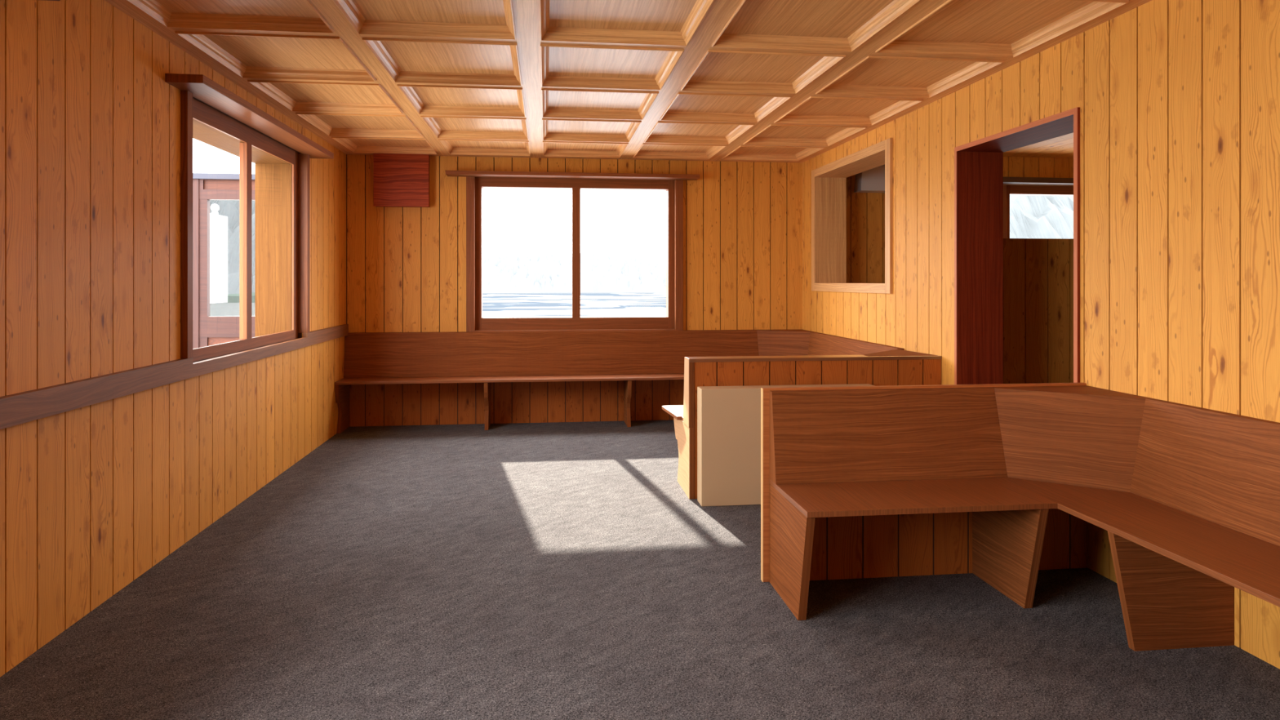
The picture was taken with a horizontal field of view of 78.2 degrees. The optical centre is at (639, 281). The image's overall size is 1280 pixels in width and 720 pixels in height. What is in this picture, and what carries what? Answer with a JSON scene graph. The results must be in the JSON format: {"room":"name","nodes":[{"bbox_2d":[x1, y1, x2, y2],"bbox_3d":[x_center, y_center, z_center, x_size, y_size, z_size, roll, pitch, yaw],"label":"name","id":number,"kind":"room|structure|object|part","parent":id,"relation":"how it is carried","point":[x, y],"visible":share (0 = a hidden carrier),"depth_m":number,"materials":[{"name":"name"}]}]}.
{"room":"waiting room","nodes":[
{"label":"waiting room","id":0,"kind":"room"},
{"bbox_2d":[0,0,346,676],"bbox_3d":[-2.279,0.020,2.450,0.300,2.620,10.206,0,0,-7],"label":"wall","id":1,"kind":"structure","parent":0,"point":[93,497],"depth_m":3.28,"materials":[{"name":"brown wood"}]},
{"bbox_2d":[0,324,348,429],"bbox_3d":[-2.093,0.438,2.294,0.033,0.101,9.851,0,0,-7],"label":"trim","id":2,"kind":"structure","parent":1,"relation":"attached to","point":[19,408],"depth_m":3.36,"materials":[{"name":"brown wood"}]},
{"bbox_2d":[180,89,309,361],"bbox_3d":[-2.567,-0.173,4.968,0.343,1.606,2.066,0,0,-7],"label":"window","id":3,"kind":"structure","parent":1,"relation":"in","point":[282,174],"depth_m":5.71,"materials":[{"name":"brown wood"}]},
{"bbox_2d":[164,73,333,159],"bbox_3d":[-2.343,-0.983,4.983,0.173,0.042,2.370,0,0,-7],"label":"curtain rail","id":4,"kind":"object","parent":1,"relation":"attached to","point":[202,88],"visible":1,"depth_m":4.50,"materials":[{"name":"brown wood"}]},
{"bbox_2d":[104,0,1151,162],"bbox_3d":[0.035,-1.234,2.575,4.324,0.147,9.906,0,0,-7],"label":"ceiling","id":5,"kind":"structure","parent":0,"point":[765,81],"depth_m":4.33,"materials":[{"name":"brown wood"}]},
{"bbox_3d":[-1.746,-1.188,3.235,0.739,0.057,0.812,0,0,-7],"label":"coffer molding","id":6,"kind":"part","parent":5,"relation":"part of","materials":[{"name":"brown wood"}]},
{"bbox_3d":[-1.852,-1.188,4.127,0.739,0.057,0.812,0,0,-7],"label":"coffer molding","id":7,"kind":"part","parent":5,"relation":"part of","materials":[{"name":"brown wood"}]},
{"bbox_3d":[-1.957,-1.188,5.013,0.739,0.057,0.800,0,0,-7],"label":"coffer molding","id":8,"kind":"part","parent":5,"relation":"part of","materials":[{"name":"brown wood"}]},
{"bbox_3d":[-2.064,-1.188,5.906,0.739,0.057,0.827,0,0,-7],"label":"coffer molding","id":9,"kind":"part","parent":5,"relation":"part of","materials":[{"name":"brown wood"}]},
{"bbox_3d":[-2.167,-1.188,6.768,0.739,0.057,0.737,0,0,-7],"label":"coffer molding","id":10,"kind":"part","parent":5,"relation":"part of","materials":[{"name":"brown wood"}]},
{"bbox_3d":[-0.910,-1.188,3.335,0.734,0.057,0.812,0,0,-7],"label":"coffer molding","id":11,"kind":"part","parent":5,"relation":"part of","materials":[{"name":"brown wood"}]},
{"bbox_3d":[-1.016,-1.188,4.226,0.734,0.057,0.812,0,0,-7],"label":"coffer molding","id":12,"kind":"part","parent":5,"relation":"part of","materials":[{"name":"brown wood"}]},
{"bbox_3d":[-1.122,-1.188,5.112,0.734,0.057,0.800,0,0,-7],"label":"coffer molding","id":13,"kind":"part","parent":5,"relation":"part of","materials":[{"name":"brown wood"}]},
{"bbox_3d":[-1.228,-1.188,6.005,0.734,0.057,0.827,0,0,-7],"label":"coffer molding","id":14,"kind":"part","parent":5,"relation":"part of","materials":[{"name":"brown wood"}]},
{"bbox_3d":[-1.331,-1.188,6.867,0.734,0.057,0.737,0,0,-7],"label":"coffer molding","id":15,"kind":"part","parent":5,"relation":"part of","materials":[{"name":"brown wood"}]},
{"bbox_3d":[-0.497,-1.188,6.967,0.718,0.057,0.737,0,0,-7],"label":"coffer molding","id":16,"kind":"part","parent":5,"relation":"part of","materials":[{"name":"brown wood"}]},
{"bbox_3d":[-0.394,-1.188,6.105,0.718,0.057,0.827,0,0,-7],"label":"coffer molding","id":17,"kind":"part","parent":5,"relation":"part of","materials":[{"name":"brown wood"}]},
{"bbox_3d":[-0.288,-1.188,5.212,0.718,0.057,0.800,0,0,-7],"label":"coffer molding","id":18,"kind":"part","parent":5,"relation":"part of","materials":[{"name":"brown wood"}]},
{"bbox_3d":[-0.182,-1.188,4.326,0.718,0.057,0.812,0,0,-7],"label":"coffer molding","id":19,"kind":"part","parent":5,"relation":"part of","materials":[{"name":"brown wood"}]},
{"bbox_3d":[-0.076,-1.188,3.434,0.718,0.057,0.812,0,0,-7],"label":"coffer molding","id":20,"kind":"part","parent":5,"relation":"part of","materials":[{"name":"brown wood"}]},
{"bbox_3d":[0.340,-1.188,7.066,0.723,0.057,0.737,0,0,-7],"label":"coffer molding","id":21,"kind":"part","parent":5,"relation":"part of","materials":[{"name":"brown wood"}]},
{"bbox_3d":[0.442,-1.188,6.204,0.723,0.057,0.827,0,0,-7],"label":"coffer molding","id":22,"kind":"part","parent":5,"relation":"part of","materials":[{"name":"brown wood"}]},
{"bbox_3d":[0.549,-1.188,5.311,0.723,0.057,0.800,0,0,-7],"label":"coffer molding","id":23,"kind":"part","parent":5,"relation":"part of","materials":[{"name":"brown wood"}]},
{"bbox_3d":[0.654,-1.188,4.426,0.723,0.057,0.812,0,0,-7],"label":"coffer molding","id":24,"kind":"part","parent":5,"relation":"part of","materials":[{"name":"brown wood"}]},
{"bbox_3d":[1.192,-1.188,7.168,0.747,0.057,0.737,0,0,-7],"label":"coffer molding","id":25,"kind":"part","parent":5,"relation":"part of","materials":[{"name":"brown wood"}]},
{"bbox_3d":[1.294,-1.188,6.306,0.747,0.057,0.827,0,0,-7],"label":"coffer molding","id":26,"kind":"part","parent":5,"relation":"part of","materials":[{"name":"brown wood"}]},
{"bbox_3d":[0.761,-1.188,3.534,0.723,0.057,0.812,0,0,-7],"label":"coffer molding","id":27,"kind":"part","parent":5,"relation":"part of","materials":[{"name":"brown wood"}]},
{"bbox_3d":[1.401,-1.188,5.413,0.747,0.057,0.800,0,0,-7],"label":"coffer molding","id":28,"kind":"part","parent":5,"relation":"part of","materials":[{"name":"brown wood"}]},
{"bbox_3d":[1.506,-1.188,4.527,0.747,0.057,0.812,0,0,-7],"label":"coffer molding","id":29,"kind":"part","parent":5,"relation":"part of","materials":[{"name":"brown wood"}]},
{"bbox_3d":[1.613,-1.188,3.635,0.747,0.057,0.812,0,0,-7],"label":"coffer molding","id":30,"kind":"part","parent":5,"relation":"part of","materials":[{"name":"brown wood"}]},
{"bbox_2d":[192,154,1073,333],"bbox_3d":[-0.226,0.125,7.600,12.650,2.890,0.206,0,0,-7],"label":"wall","id":31,"kind":"structure","parent":0,"point":[406,267],"depth_m":7.62,"materials":[{"name":"brown wood"}]},
{"bbox_2d":[192,178,254,348],"bbox_3d":[-3.539,0.324,7.177,1.070,2.493,0.110,0,0,-7],"label":"glazed door","id":32,"kind":"structure","parent":31,"relation":"in","point":[207,330],"depth_m":7.09,"materials":[{"name":"wood"}]},
{"bbox_3d":[-3.513,-0.874,7.165,0.841,0.085,0.020,0,0,-7],"label":"transom panel","id":33,"kind":"part","parent":32,"relation":"part of","materials":[{"name":"orange wood"}]},
{"bbox_3d":[-3.536,1.036,7.162,0.727,1.069,0.020,0,0,-7],"label":"panel","id":34,"kind":"part","parent":32,"relation":"part of","materials":[{"name":"orange wood"}]},
{"bbox_2d":[373,153,429,207],"bbox_3d":[-2.186,-0.928,7.245,0.492,0.482,0.106,0,0,-7],"label":"wall box","id":35,"kind":"object","parent":31,"relation":"attached to","point":[399,180],"visible":1,"depth_m":7.19,"materials":[{"name":"brown wood"}]},
{"bbox_2d":[445,170,699,180],"bbox_3d":[-0.612,-0.998,7.400,2.355,0.034,0.171,0,0,-7],"label":"shelf","id":36,"kind":"object","parent":31,"relation":"attached to","point":[449,173],"visible":1,"depth_m":7.35,"materials":[{"name":"brown wood"}]},
{"bbox_2d":[466,176,683,332],"bbox_3d":[-0.613,-0.259,7.556,2.047,1.454,0.211,0,0,-7],"label":"window","id":37,"kind":"structure","parent":31,"relation":"in","point":[673,320],"depth_m":7.52,"materials":[{"name":"brown wood"}]},
{"bbox_2d":[853,164,884,192],"bbox_3d":[2.563,-1.075,7.775,0.869,0.385,0.174,0,0,-7],"label":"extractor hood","id":38,"kind":"object","parent":31,"relation":"attached to","point":[872,180],"visible":0.15,"depth_m":7.67,"materials":[{"name":"grey metal"}]},
{"bbox_2d":[1003,184,1073,239],"bbox_3d":[4.651,-0.259,8.171,2.080,1.454,0.186,0,0,-7],"label":"window","id":39,"kind":"structure","parent":31,"relation":"in","point":[1036,190],"depth_m":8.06,"materials":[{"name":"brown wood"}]},
{"bbox_3d":[4.658,-0.256,8.113,2.080,1.448,0.070,0,0,-7],"label":"casing","id":40,"kind":"part","parent":39,"relation":"part of","materials":[{"name":"brown wood"}]},
{"bbox_2d":[1003,177,1073,185],"bbox_3d":[4.662,-1.015,8.031,2.440,0.054,0.166,0,0,-7],"label":"shelf","id":41,"kind":"object","parent":31,"relation":"attached to","point":[1006,180],"visible":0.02,"depth_m":7.88,"materials":[{"name":"brown wood"}]},
{"bbox_2d":[0,419,1279,719],"bbox_3d":[2.220,1.390,2.821,9.323,0.120,10.276,0,0,-7],"label":"floor","id":42,"kind":"structure","parent":0,"point":[551,571],"depth_m":3.06,"materials":[{"name":"grey carpet"}]},
{"bbox_2d":[334,329,942,498],"bbox_3d":[-0.389,0.899,6.125,4.321,0.862,2.754,0,0,-7],"label":"bench","id":43,"kind":"object","parent":42,"relation":"on","point":[390,379],"visible":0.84,"depth_m":7.31,"materials":[{"name":"brown wood"}]},
{"bbox_3d":[-2.658,1.112,7.040,0.032,0.436,0.398,0,0,-7],"label":"leg","id":44,"kind":"part","parent":43,"relation":"part of","materials":[{"name":"brown wood"}]},
{"bbox_3d":[-1.392,1.112,7.191,0.033,0.436,0.398,0,0,-7],"label":"leg","id":45,"kind":"part","parent":43,"relation":"part of","materials":[{"name":"brown wood"}]},
{"bbox_3d":[-0.760,0.883,7.262,3.852,0.022,0.408,0,0,-7],"label":"seat","id":46,"kind":"part","parent":43,"relation":"part of","materials":[{"name":"brown wood"}]},
{"bbox_3d":[-0.769,0.670,7.416,3.871,0.404,0.099,0,0,-7],"label":"backrest","id":47,"kind":"part","parent":43,"relation":"part of","materials":[{"name":"brown wood"}]},
{"bbox_3d":[-0.115,1.112,7.343,0.033,0.436,0.398,0,0,-7],"label":"leg","id":48,"kind":"part","parent":43,"relation":"part of","materials":[{"name":"brown wood"}]},
{"bbox_3d":[1.032,0.883,5.307,1.693,0.022,0.715,0,0,-7],"label":"seat","id":49,"kind":"part","parent":43,"relation":"part of","materials":[{"name":"wood"}]},
{"bbox_3d":[0.268,1.112,5.119,0.004,0.436,0.600,0,0,-7],"label":"leg","id":50,"kind":"part","parent":43,"relation":"part of","materials":[{"name":"beige wood"}]},
{"bbox_3d":[0.288,0.683,4.917,0.003,0.420,0.194,0,0,-7],"label":"panel","id":51,"kind":"part","parent":43,"relation":"part of","materials":[{"name":"beige wood"}]},
{"bbox_3d":[0.284,1.112,5.120,0.030,0.436,0.600,0,0,-7],"label":"leg","id":52,"kind":"part","parent":43,"relation":"part of","materials":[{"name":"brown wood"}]},
{"bbox_3d":[0.874,0.672,5.003,1.180,0.399,0.162,0,0,-7],"label":"backrest","id":53,"kind":"part","parent":43,"relation":"part of","materials":[{"name":"brown wood"}]},
{"bbox_3d":[1.384,0.670,7.529,0.470,0.404,0.384,0,0,-7],"label":"corner backrest","id":54,"kind":"part","parent":43,"relation":"part of","materials":[{"name":"brown wood"}]},
{"bbox_3d":[1.679,0.670,6.633,0.094,0.403,2.216,0,0,-7],"label":"backrest","id":55,"kind":"part","parent":43,"relation":"part of","materials":[{"name":"brown wood"}]},
{"bbox_3d":[1.650,0.673,5.292,0.470,0.398,0.520,0,0,-7],"label":"corner backrest","id":56,"kind":"part","parent":43,"relation":"part of","materials":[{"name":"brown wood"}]},
{"bbox_2d":[697,383,875,506],"bbox_3d":[0.896,0.983,4.788,1.088,0.694,0.128,0,0,-7],"label":"partition panel","id":57,"kind":"object","parent":42,"relation":"on","point":[729,417],"visible":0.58,"depth_m":4.68,"materials":[{"name":"paint"}]},
{"bbox_2d":[760,382,1279,651],"bbox_3d":[1.475,0.901,2.205,1.548,0.857,2.829,0,0,-7],"label":"bench","id":58,"kind":"object","parent":42,"relation":"on","point":[1001,484],"visible":1,"depth_m":3.33,"materials":[{"name":"brown wood"}]},
{"bbox_3d":[0.619,1.112,3.240,0.033,0.436,0.504,0,0,-7],"label":"leg","id":59,"kind":"part","parent":58,"relation":"part of","materials":[{"name":"brown wood"}]},
{"bbox_3d":[1.107,0.677,3.504,1.063,0.389,0.103,0,0,-7],"label":"backrest","id":60,"kind":"part","parent":58,"relation":"part of","materials":[{"name":"brown wood"}]},
{"bbox_3d":[1.109,0.883,3.298,1.019,0.022,0.513,0,0,-7],"label":"seat","id":61,"kind":"part","parent":58,"relation":"part of","materials":[{"name":"brown wood"}]},
{"bbox_3d":[1.564,1.112,3.353,0.035,0.436,0.504,0,0,-7],"label":"leg","id":62,"kind":"part","parent":58,"relation":"part of","materials":[{"name":"brown wood"}]},
{"bbox_3d":[1.866,0.677,3.440,0.480,0.389,0.410,0,0,-7],"label":"corner backrest","id":63,"kind":"part","parent":58,"relation":"part of","materials":[{"name":"brown wood"}]},
{"bbox_3d":[1.998,0.883,2.252,0.499,0.022,2.800,0,0,-7],"label":"seat","id":64,"kind":"part","parent":58,"relation":"part of","materials":[{"name":"brown wood"}]},
{"bbox_3d":[1.933,1.112,2.869,0.481,0.436,0.031,0,0,-7],"label":"leg","id":65,"kind":"part","parent":58,"relation":"part of","materials":[{"name":"brown wood"}]},
{"bbox_3d":[2.197,0.678,2.271,0.099,0.388,2.789,0,0,-7],"label":"backrest","id":66,"kind":"part","parent":58,"relation":"part of","materials":[{"name":"brown wood"}]},
{"bbox_2d":[1003,238,1073,383],"bbox_3d":[3.755,0.514,5.674,3.200,1.632,0.080,0,0,-7],"label":"wall","id":67,"kind":"structure","parent":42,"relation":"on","point":[1038,273],"depth_m":5.52,"materials":[{"name":"brown wood"}]},
{"bbox_2d":[1003,132,1073,158],"bbox_3d":[4.343,-1.320,4.901,4.214,0.100,6.306,0,0,-7],"label":"ceiling","id":68,"kind":"structure","parent":0,"point":[1062,146],"depth_m":7.59,"materials":[{"name":"brown wood"}]},
{"bbox_2d":[802,0,1279,669],"bbox_3d":[2.323,0.020,2.848,0.285,2.620,9.906,0,0,-7],"label":"wall","id":69,"kind":"structure","parent":0,"point":[1178,101],"depth_m":3.31,"materials":[{"name":"brown wood"}]},
{"bbox_2d":[811,137,892,293],"bbox_3d":[1.867,-0.479,6.590,0.308,1.132,1.708,0,0,-7],"label":"window","id":70,"kind":"structure","parent":69,"relation":"in","point":[828,181],"depth_m":7.34,"materials":[{"name":"brown wood"}]},
{"bbox_2d":[954,106,1079,384],"bbox_3d":[2.145,0.254,4.292,0.304,2.153,1.125,0,0,-7],"label":"door","id":71,"kind":"structure","parent":69,"relation":"in","point":[979,163],"depth_m":4.82,"materials":[{"name":"brown wood"}]},
{"label":"outside","id":72,"kind":"structure","parent":0,"visible":0},
{"bbox_2d":[482,293,666,317],"bbox_3d":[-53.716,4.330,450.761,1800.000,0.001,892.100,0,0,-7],"label":"snowy ground","id":73,"kind":"structure","parent":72,"point":[650,304],"depth_m":147.36,"materials":[{"name":"snow"}]},
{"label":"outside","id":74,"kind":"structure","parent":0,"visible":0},
{"bbox_3d":[-78.391,3.080,87.388,105.000,2.700,67.900,0,0,-7],"label":"shore","id":75,"kind":"object","parent":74,"visible":0},
{"bbox_2d":[209,200,254,293],"bbox_3d":[-51.126,-4.946,90.989,52.000,15.966,20.800,0,0,-7],"label":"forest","id":76,"kind":"object","parent":75,"relation":"on","point":[228,208],"visible":0.05,"depth_m":87.54,"materials":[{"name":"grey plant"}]},
{"bbox_2d":[224,292,254,302],"bbox_3d":[-44.479,1.296,60.562,32.000,1.069,2.400,0,0,-7],"label":"hedge","id":77,"kind":"object","parent":75,"relation":"on","point":[232,298],"visible":0.08,"depth_m":61.23,"materials":[{"name":"green plant"}]},
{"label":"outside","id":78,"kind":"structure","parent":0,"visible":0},
{"bbox_2d":[209,302,254,315],"bbox_3d":[-38.854,3.050,20.547,67.700,2.960,74.000,0,0,-7],"label":"terrace","id":79,"kind":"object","parent":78,"point":[215,308],"depth_m":44.09,"materials":[{"name":"grey concrete"}]},
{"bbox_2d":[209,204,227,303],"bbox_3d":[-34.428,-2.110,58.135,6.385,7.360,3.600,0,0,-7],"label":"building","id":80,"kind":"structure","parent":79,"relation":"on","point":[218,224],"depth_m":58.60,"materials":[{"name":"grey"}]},
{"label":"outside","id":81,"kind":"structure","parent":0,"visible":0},
{"bbox_2d":[482,292,666,293],"bbox_3d":[-40.351,4.180,338.604,320.000,0.500,158.000,0,0,-7],"label":"shore","id":82,"kind":"structure","parent":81,"point":[482,292],"depth_m":283.77,"materials":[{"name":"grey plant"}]},
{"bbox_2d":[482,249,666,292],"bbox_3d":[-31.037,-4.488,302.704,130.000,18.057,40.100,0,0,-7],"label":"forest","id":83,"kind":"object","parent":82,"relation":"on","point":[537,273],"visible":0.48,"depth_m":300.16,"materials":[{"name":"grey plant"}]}
]}

